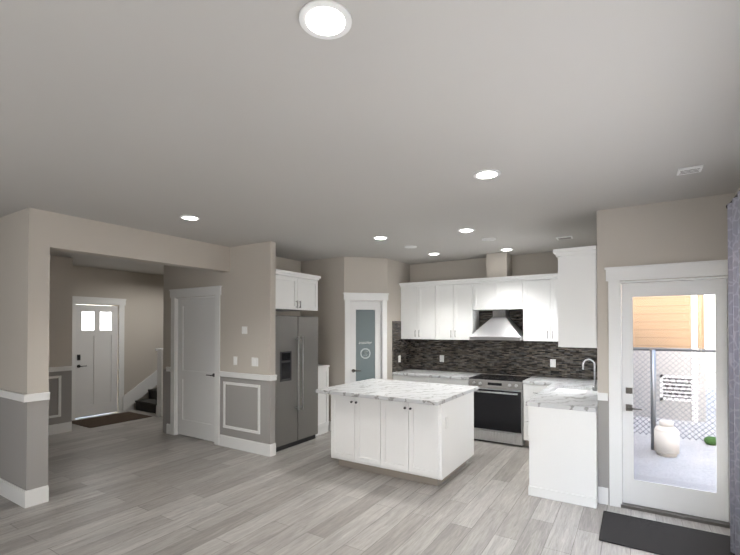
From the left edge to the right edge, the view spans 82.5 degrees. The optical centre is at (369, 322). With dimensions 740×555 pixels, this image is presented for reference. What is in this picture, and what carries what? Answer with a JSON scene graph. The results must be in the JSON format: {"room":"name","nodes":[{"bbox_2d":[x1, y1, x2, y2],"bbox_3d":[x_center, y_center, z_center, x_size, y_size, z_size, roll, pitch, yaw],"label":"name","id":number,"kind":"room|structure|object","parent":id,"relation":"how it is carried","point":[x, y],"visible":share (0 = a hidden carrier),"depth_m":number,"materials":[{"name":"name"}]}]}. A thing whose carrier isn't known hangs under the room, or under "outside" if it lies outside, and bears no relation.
{"room":"kitchen","nodes":[
{"label":"kitchen","id":0,"kind":"room"},
{"bbox_2d":[0,208,49,490],"bbox_3d":[-4.828,0.327,5.037,4.030,2.770,0.170,0,-1,32],"label":"wall","id":1,"kind":"structure","parent":0,"point":[24,290],"depth_m":4.00,"materials":[{"name":"beige paint"}]},
{"bbox_2d":[49,255,163,424],"bbox_3d":[-4.292,0.365,8.606,1.150,2.770,6.450,0,-1,32],"label":"wall","id":2,"kind":"structure","parent":0,"point":[142,293],"depth_m":8.11,"materials":[{"name":"beige paint"}]},
{"bbox_2d":[49,376,60,417],"bbox_3d":[-5.100,1.145,6.213,0.012,0.640,0.950,0,-1,32],"label":"trim","id":3,"kind":"structure","parent":2,"relation":"attached to","point":[51,377],"depth_m":6.59,"materials":[{"name":"white wood"}]},
{"bbox_2d":[75,305,117,417],"bbox_3d":[-5.127,0.702,7.922,0.096,2.057,0.738,0,-1,32],"label":"front door","id":4,"kind":"structure","parent":2,"relation":"in","point":[96,363],"depth_m":7.91,"materials":[{"name":"white wood"}]},
{"bbox_2d":[72,296,126,419],"bbox_3d":[-5.094,0.633,7.902,0.034,2.218,1.010,0,-1,32],"label":"door frame","id":5,"kind":"structure","parent":2,"relation":"attached to","point":[121,303],"depth_m":8.05,"materials":[{"name":"white wood"}]},
{"bbox_2d":[50,212,229,272],"bbox_3d":[-2.582,-0.888,5.000,0.170,0.340,2.130,0,-1,32],"label":"header beam","id":6,"kind":"structure","parent":0,"point":[74,234],"depth_m":4.72,"materials":[{"name":"beige paint"}]},
{"bbox_2d":[163,265,166,432],"bbox_3d":[-2.078,0.363,8.477,0.120,2.770,4.320,0,-1,32],"label":"wall","id":7,"kind":"structure","parent":0,"point":[165,266],"depth_m":6.65,"materials":[{"name":"beige paint"}]},
{"bbox_2d":[167,241,275,443],"bbox_3d":[-2.205,0.338,6.061,2.230,2.770,0.090,0,-1,32],"label":"wall","id":8,"kind":"structure","parent":0,"point":[247,282],"depth_m":5.68,"materials":[{"name":"beige paint"}]},
{"bbox_2d":[169,286,221,444],"bbox_3d":[-2.583,0.604,6.274,1.200,2.243,0.124,0,-1,32],"label":"trim","id":9,"kind":"structure","parent":8,"relation":"attached to","point":[189,293],"depth_m":6.34,"materials":[{"name":"white wood"}]},
{"bbox_2d":[178,297,214,441],"bbox_3d":[-2.584,0.672,6.271,0.928,2.082,0.091,0,-1,32],"label":"closet door","id":10,"kind":"structure","parent":8,"relation":"in","point":[196,348],"depth_m":6.30,"materials":[{"name":"white wood"}]},
{"bbox_2d":[233,356,236,364],"bbox_3d":[-1.845,0.520,5.776,0.070,0.115,0.008,0,-1,32],"label":"light switch","id":11,"kind":"object","parent":8,"relation":"attached to","point":[234,360],"visible":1,"depth_m":5.78,"materials":[{"name":"white plastic"}]},
{"bbox_2d":[223,381,259,433],"bbox_3d":[-1.744,1.139,5.704,0.720,0.640,0.012,0,-1,32],"label":"trim","id":12,"kind":"structure","parent":8,"relation":"attached to","point":[224,386],"depth_m":5.69,"materials":[{"name":"white wood"}]},
{"bbox_2d":[242,326,246,333],"bbox_3d":[-1.693,0.099,5.685,0.100,0.100,0.008,0,-1,32],"label":"light switch","id":13,"kind":"object","parent":8,"relation":"attached to","point":[244,329],"visible":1,"depth_m":5.68,"materials":[{"name":"white plastic"}]},
{"bbox_2d":[252,357,257,366],"bbox_3d":[-1.523,0.518,5.574,0.120,0.115,0.008,0,-1,32],"label":"light switch","id":14,"kind":"object","parent":8,"relation":"attached to","point":[254,361],"visible":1,"depth_m":5.57,"materials":[{"name":"white plastic"}]},
{"bbox_2d":[275,256,300,315],"bbox_3d":[-1.249,0.349,7.097,0.150,2.770,2.680,0,-1,32],"label":"wall","id":15,"kind":"structure","parent":0,"point":[286,264],"depth_m":6.85,"materials":[{"name":"beige paint"}]},
{"bbox_2d":[275,269,320,310],"bbox_3d":[-1.306,-0.442,6.129,0.760,0.520,0.935,0,-1,32],"label":"upper cabinet","id":16,"kind":"object","parent":15,"relation":"attached to","point":[296,291],"visible":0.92,"depth_m":5.92,"materials":[{"name":"white wood"}]},
{"bbox_2d":[301,257,409,420],"bbox_3d":[-0.229,0.351,7.275,1.390,2.770,1.295,0,-1,32],"label":"wall","id":17,"kind":"structure","parent":0,"point":[339,276],"depth_m":6.77,"materials":[{"name":"beige paint"}]},
{"bbox_2d":[350,301,380,382],"bbox_3d":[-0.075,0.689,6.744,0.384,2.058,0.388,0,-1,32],"label":"pantry door","id":18,"kind":"structure","parent":17,"relation":"in","point":[365,328],"depth_m":6.74,"materials":[{"name":"white"}]},
{"bbox_2d":[343,292,388,383],"bbox_3d":[-0.070,0.628,6.728,0.740,2.203,0.134,0,-1,-13],"label":"door frame","id":19,"kind":"structure","parent":17,"relation":"attached to","point":[367,297],"depth_m":6.70,"materials":[{"name":"white wood"}]},
{"bbox_2d":[392,321,411,371],"bbox_3d":[0.534,0.394,7.171,0.012,0.838,0.620,0,-1,32],"label":"tile backsplash","id":20,"kind":"structure","parent":17,"relation":"attached to","point":[403,347],"depth_m":7.11,"materials":[{"name":"tile"}]},
{"bbox_2d":[0,409,729,554],"bbox_3d":[-1.786,1.768,4.633,9.900,0.120,11.300,0,-1,32],"label":"floor","id":21,"kind":"structure","parent":0,"point":[146,486],"depth_m":3.88,"materials":[{"name":"laminate"}]},
{"bbox_2d":[72,412,151,427],"bbox_3d":[-4.659,1.734,7.582,0.800,0.010,1.050,0,-1,32],"label":"mat","id":22,"kind":"object","parent":21,"relation":"on","point":[93,422],"visible":0.86,"depth_m":7.54,"materials":[{"name":"black fabric"}]},
{"bbox_2d":[123,348,162,416],"bbox_3d":[-3.392,0.145,9.547,1.120,3.230,3.695,0,-1,32],"label":"stairs","id":23,"kind":"structure","parent":21,"relation":"on","point":[153,403],"depth_m":8.32,"materials":[{"name":"wood"}]},
{"bbox_2d":[275,315,317,451],"bbox_3d":[-1.298,0.813,6.095,0.796,1.820,0.910,0,-1,32],"label":"fridge","id":24,"kind":"object","parent":21,"relation":"on","point":[296,381],"visible":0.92,"depth_m":5.87,"materials":[{"name":"grey metal"}]},
{"bbox_2d":[315,364,329,435],"bbox_3d":[-1.012,1.200,6.685,0.640,1.060,0.380,0,-1,32],"label":"base cabinet","id":25,"kind":"object","parent":21,"relation":"on","point":[323,400],"visible":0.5,"depth_m":6.56,"materials":[{"name":"white wood"}]},
{"bbox_2d":[331,390,474,485],"bbox_3d":[0.394,1.272,5.085,1.421,0.880,1.069,0,-1,32],"label":"kitchen island","id":26,"kind":"object","parent":21,"relation":"on","point":[421,432],"depth_m":4.64,"materials":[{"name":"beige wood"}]},
{"bbox_2d":[315,378,477,405],"bbox_3d":[0.353,0.813,5.138,1.560,0.040,1.290,0,-1,32],"label":"island countertop","id":27,"kind":"structure","parent":26,"relation":"on","point":[427,394],"depth_m":4.92,"materials":[{"name":"white stone"}]},
{"bbox_2d":[393,377,431,382],"bbox_3d":[0.833,1.293,6.989,0.697,0.880,0.625,0,-1,32],"label":"base cabinet","id":28,"kind":"object","parent":21,"relation":"on","point":[416,379],"depth_m":6.70,"materials":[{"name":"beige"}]},
{"bbox_2d":[432,373,480,385],"bbox_3d":[1.325,1.289,6.681,0.696,0.880,0.625,0,-1,32],"label":"base cabinet","id":29,"kind":"object","parent":21,"relation":"on","point":[444,377],"depth_m":6.42,"materials":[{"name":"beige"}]},
{"bbox_2d":[392,369,479,380],"bbox_3d":[1.076,0.831,6.833,1.280,0.040,0.640,0,-1,32],"label":"countertop","id":30,"kind":"structure","parent":29,"relation":"on","point":[410,372],"depth_m":6.72,"materials":[{"name":"white stone"}]},
{"bbox_2d":[469,374,529,445],"bbox_3d":[1.927,1.267,6.253,0.760,0.915,0.701,0,-1,32],"label":"range","id":31,"kind":"object","parent":21,"relation":"on","point":[498,408],"visible":0.79,"depth_m":5.99,"materials":[{"name":"silver metal"}]},
{"bbox_2d":[523,384,546,445],"bbox_3d":[2.443,1.282,5.981,0.387,0.880,0.625,0,-1,32],"label":"base cabinet","id":32,"kind":"object","parent":21,"relation":"on","point":[529,390],"depth_m":5.80,"materials":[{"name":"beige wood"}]},
{"bbox_2d":[527,388,597,507],"bbox_3d":[2.273,1.269,4.737,0.587,0.880,1.704,0,-1,32],"label":"base cabinet","id":33,"kind":"object","parent":21,"relation":"on","point":[560,423],"depth_m":4.02,"materials":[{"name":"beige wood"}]},
{"bbox_2d":[523,376,597,395],"bbox_3d":[2.491,0.817,5.484,1.006,0.040,1.425,0,-1,32],"label":"countertop","id":34,"kind":"structure","parent":33,"relation":"on","point":[552,383],"depth_m":5.64,"materials":[{"name":"white stone"}]},
{"bbox_2d":[582,359,596,390],"bbox_3d":[2.558,0.606,4.916,0.153,0.368,0.119,0,-1,32],"label":"faucet","id":35,"kind":"object","parent":34,"relation":"on","point":[594,387],"visible":1,"depth_m":4.91,"materials":[{"name":"silver metal"}]},
{"bbox_2d":[527,392,597,411],"bbox_3d":[2.040,0.805,4.398,0.616,0.040,0.895,0,-1,32],"label":"countertop","id":36,"kind":"structure","parent":33,"relation":"on","point":[588,400],"depth_m":4.25,"materials":[{"name":"white stone"}]},
{"bbox_2d":[599,511,734,554],"bbox_3d":[2.324,1.687,3.293,0.910,0.012,0.610,0,-1,32],"label":"doormat","id":37,"kind":"object","parent":21,"relation":"on","point":[652,536],"visible":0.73,"depth_m":3.30,"materials":[{"name":"black fabric"}]},
{"bbox_2d":[0,0,739,274],"bbox_3d":[-1.786,-1.122,4.663,9.900,0.120,11.300,0,-1,32],"label":"ceiling","id":38,"kind":"structure","parent":0,"point":[234,123],"depth_m":2.25,"materials":[{"name":"white paint"}]},
{"bbox_2d":[180,215,199,220],"bbox_3d":[-1.821,-1.061,4.263,0.190,0.010,0.190,0,-1,32],"label":"recessed light","id":39,"kind":"object","parent":38,"relation":"in","point":[189,217],"visible":0.98,"depth_m":4.24,"materials":[{"name":"white plastic"}]},
{"bbox_2d":[299,0,351,39],"bbox_3d":[-0.160,-1.090,1.523,0.190,0.010,0.190,0,-1,32],"label":"recessed light","id":40,"kind":"object","parent":38,"relation":"in","point":[326,19],"visible":1,"depth_m":1.51,"materials":[{"name":"white plastic"}]},
{"bbox_2d":[373,236,387,239],"bbox_3d":[0.131,-1.051,5.227,0.190,0.010,0.190,0,-1,32],"label":"recessed light","id":41,"kind":"object","parent":38,"relation":"in","point":[380,237],"visible":0.96,"depth_m":5.19,"materials":[{"name":"white plastic"}]},
{"bbox_2d":[458,228,474,231],"bbox_3d":[1.100,-1.056,4.814,0.190,0.010,0.190,0,-1,32],"label":"recessed light","id":42,"kind":"object","parent":38,"relation":"in","point":[466,230],"visible":0.96,"depth_m":4.80,"materials":[{"name":"white plastic"}]},
{"bbox_2d":[473,169,500,179],"bbox_3d":[0.847,-1.074,3.054,0.190,0.010,0.190,0,-1,32],"label":"recessed light","id":43,"kind":"object","parent":38,"relation":"in","point":[484,174],"visible":0.98,"depth_m":3.04,"materials":[{"name":"white plastic"}]},
{"bbox_2d":[482,238,495,240],"bbox_3d":[1.500,-1.051,5.318,0.170,0.008,0.170,0,-1,32],"label":"ceiling speaker","id":44,"kind":"object","parent":38,"relation":"attached to","point":[488,239],"visible":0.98,"depth_m":5.30,"materials":[{"name":"white plastic"}]},
{"bbox_2d":[500,248,512,250],"bbox_3d":[1.945,-1.043,6.010,0.190,0.010,0.190,0,-1,32],"label":"recessed light","id":45,"kind":"object","parent":38,"relation":"in","point":[506,249],"visible":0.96,"depth_m":5.97,"materials":[{"name":"white plastic"}]},
{"bbox_2d":[556,236,572,239],"bbox_3d":[2.416,-1.050,5.229,0.180,0.012,0.140,0,-1,32],"label":"ceiling vent","id":46,"kind":"object","parent":38,"relation":"in","point":[564,238],"visible":1,"depth_m":5.22,"materials":[{"name":"white metal"}]},
{"bbox_2d":[677,165,702,175],"bbox_3d":[2.253,-1.073,2.972,0.140,0.014,0.120,0,-1,32],"label":"ceiling vent","id":47,"kind":"object","parent":38,"relation":"in","point":[688,170],"visible":0.96,"depth_m":2.96,"materials":[{"name":"white metal"}]},
{"bbox_2d":[410,252,588,379],"bbox_3d":[1.297,0.347,6.965,4.605,2.770,0.500,0,-1,32],"label":"wall","id":48,"kind":"structure","parent":0,"point":[503,264],"depth_m":6.50,"materials":[{"name":"beige paint"}]},
{"bbox_2d":[400,281,438,339],"bbox_3d":[0.907,-0.181,7.124,0.696,0.911,0.346,0,-1,32],"label":"upper cabinet","id":49,"kind":"object","parent":48,"relation":"attached to","point":[419,303],"depth_m":6.97,"materials":[{"name":"white wood"}]},
{"bbox_2d":[439,281,478,339],"bbox_3d":[1.385,-0.184,6.824,0.669,0.911,0.346,0,-1,32],"label":"upper cabinet","id":50,"kind":"object","parent":48,"relation":"attached to","point":[457,320],"depth_m":6.64,"materials":[{"name":"white wood"}]},
{"bbox_2d":[471,277,506,312],"bbox_3d":[1.852,-0.420,6.534,0.432,0.445,0.346,0,-1,32],"label":"upper cabinet","id":51,"kind":"object","parent":48,"relation":"attached to","point":[485,295],"depth_m":6.38,"materials":[{"name":"white wood"}]},
{"bbox_2d":[470,310,522,340],"bbox_3d":[1.943,0.030,6.375,0.740,0.452,0.480,0,-1,32],"label":"range hood","id":52,"kind":"object","parent":48,"relation":"attached to","point":[500,325],"visible":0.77,"depth_m":6.28,"materials":[{"name":"silver metal"}]},
{"bbox_2d":[412,310,595,379],"bbox_3d":[1.999,0.305,6.637,3.065,1.003,0.012,0,-1,32],"label":"tile backsplash","id":53,"kind":"structure","parent":48,"relation":"attached to","point":[520,358],"depth_m":6.56,"materials":[{"name":"tile"}]},
{"bbox_2d":[550,359,555,366],"bbox_3d":[2.687,0.594,6.191,0.075,0.115,0.008,0,-1,32],"label":"outlet","id":54,"kind":"object","parent":53,"relation":"attached to","point":[552,362],"visible":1,"depth_m":6.19,"materials":[{"name":"white plastic"}]},
{"bbox_2d":[503,277,522,309],"bbox_3d":[2.121,-0.422,6.366,0.432,0.445,0.346,0,-1,32],"label":"upper cabinet","id":55,"kind":"object","parent":48,"relation":"attached to","point":[512,286],"depth_m":6.18,"materials":[{"name":"white wood"}]},
{"bbox_2d":[523,277,554,340],"bbox_3d":[2.643,-0.192,6.037,0.799,0.911,0.346,0,-1,32],"label":"upper cabinet","id":56,"kind":"object","parent":48,"relation":"attached to","point":[538,292],"depth_m":5.99,"materials":[{"name":"white wood"}]},
{"bbox_2d":[596,208,619,504],"bbox_3d":[2.847,0.326,4.933,0.180,2.770,2.300,0,-1,32],"label":"wall","id":57,"kind":"structure","parent":0,"point":[608,220],"depth_m":3.98,"materials":[{"name":"beige paint"}]},
{"bbox_2d":[555,249,596,347],"bbox_3d":[2.193,-0.224,4.393,0.341,0.940,0.639,0,-1,32],"label":"upper cabinet","id":58,"kind":"object","parent":57,"relation":"attached to","point":[560,307],"depth_m":4.12,"materials":[{"name":"white wood"}]},
{"bbox_2d":[596,348,596,379],"bbox_3d":[2.740,0.517,4.933,0.004,0.543,2.070,0,-1,32],"label":"tile backsplash","id":59,"kind":"structure","parent":57,"relation":"attached to","point":[596,348],"depth_m":5.90,"materials":[{"name":"tile"}]},
{"bbox_2d":[620,193,734,338],"bbox_3d":[2.704,0.313,3.754,0.830,2.770,0.150,0,-1,32],"label":"wall","id":60,"kind":"structure","parent":0,"point":[687,230],"depth_m":3.69,"materials":[{"name":"beige paint"}]},
{"bbox_2d":[604,259,729,527],"bbox_3d":[2.688,0.589,3.753,1.030,2.218,0.204,0,-1,32],"label":"door frame","id":61,"kind":"structure","parent":60,"relation":"attached to","point":[616,277],"depth_m":3.89,"materials":[{"name":"white wood"}]},
{"bbox_2d":[621,279,728,521],"bbox_3d":[2.673,0.651,3.729,0.760,2.035,0.099,0,-1,32],"label":"patio door","id":62,"kind":"structure","parent":60,"relation":"in","point":[701,503],"depth_m":3.70,"materials":[{"name":"white"}]},
{"label":"outside","id":63,"kind":"structure","parent":0,"visible":0},
{"bbox_2d":[622,390,716,497],"bbox_3d":[6.729,1.843,1.365,18.000,0.220,22.000,0,-1,32],"label":"ground","id":64,"kind":"structure","parent":63,"point":[705,460],"depth_m":5.82,"materials":[{"name":"grey concrete"}]},
{"bbox_2d":[654,420,679,457],"bbox_3d":[4.269,1.658,6.069,0.300,0.490,0.300,0,-1,32],"label":"propane tank","id":65,"kind":"object","parent":64,"relation":"on","point":[672,451],"depth_m":5.97,"materials":[{"name":"white metal"}]},
{"bbox_2d":[621,286,714,422],"bbox_3d":[5.193,-1.723,2.719,12.000,7.180,18.600,0,-1,32],"label":"neighbor house","id":66,"kind":"structure","parent":64,"relation":"on","point":[678,329],"depth_m":8.39,"materials":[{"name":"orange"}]},
{"bbox_2d":[633,348,715,449],"bbox_3d":[6.646,1.136,5.433,5.666,1.520,1.065,0,-1,32],"label":"chain-link fence","id":67,"kind":"object","parent":64,"relation":"on","point":[653,369],"depth_m":6.92,"materials":[{"name":"grey metal"}]},
{"bbox_2d":[704,436,715,445],"bbox_3d":[5.411,1.834,6.309,0.238,0.168,0.789,0,-1,-14],"label":"plants","id":68,"kind":"object","parent":64,"relation":"on","point":[710,441],"depth_m":6.55,"materials":[{"name":"green plant"}]},
{"bbox_3d":[-1.839,0.322,4.563,9.900,2.770,11.100,0,-1,32],"label":"wall","id":69,"kind":"structure","parent":0,"visible":0},
{"bbox_2d":[0,478,28,507],"bbox_3d":[-4.870,1.635,4.940,4.046,0.152,0.016,0,-1,32],"label":"baseboard","id":70,"kind":"structure","parent":69,"relation":"attached to","point":[21,497],"depth_m":3.98,"materials":[{"name":"white wood"}]},
{"bbox_2d":[0,389,33,402],"bbox_3d":[-4.861,0.706,4.951,4.062,0.070,0.060,0,-1,32],"label":"trim","id":71,"kind":"structure","parent":69,"relation":"attached to","point":[17,396],"depth_m":3.95,"materials":[{"name":"white wood"}]},
{"bbox_2d":[48,421,71,434],"bbox_3d":[-5.138,1.648,6.143,0.016,0.152,1.400,0,-1,32],"label":"baseboard","id":72,"kind":"structure","parent":69,"relation":"attached to","point":[67,426],"depth_m":6.60,"materials":[{"name":"white wood"}]},
{"bbox_2d":[49,366,72,371],"bbox_3d":[-5.131,0.719,6.149,0.032,0.070,1.400,0,-1,32],"label":"trim","id":73,"kind":"structure","parent":69,"relation":"attached to","point":[65,368],"depth_m":6.60,"materials":[{"name":"white wood"}]},
{"bbox_2d":[219,434,272,456],"bbox_3d":[-1.687,1.643,5.672,0.986,0.152,0.036,0,-1,32],"label":"baseboard","id":74,"kind":"structure","parent":69,"relation":"attached to","point":[259,448],"depth_m":5.63,"materials":[{"name":"white wood"}]},
{"bbox_2d":[219,371,273,380],"bbox_3d":[-1.688,0.714,5.666,1.002,0.070,0.040,0,-1,32],"label":"trim","id":75,"kind":"structure","parent":69,"relation":"attached to","point":[221,373],"depth_m":5.62,"materials":[{"name":"white wood"}]},
{"bbox_3d":[1.850,-0.908,1.724,0.110,0.070,3.550,0,-1,32],"label":"curtain rod","id":76,"kind":"object","parent":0,"visible":0},
{"bbox_2d":[727,191,739,554],"bbox_3d":[2.582,0.396,2.944,0.072,2.548,0.570,0,-1,32],"label":"curtain","id":77,"kind":"object","parent":76,"relation":"hanging from","point":[733,215],"visible":0.94,"depth_m":2.96,"materials":[{"name":"grey fabric"}]}
]}

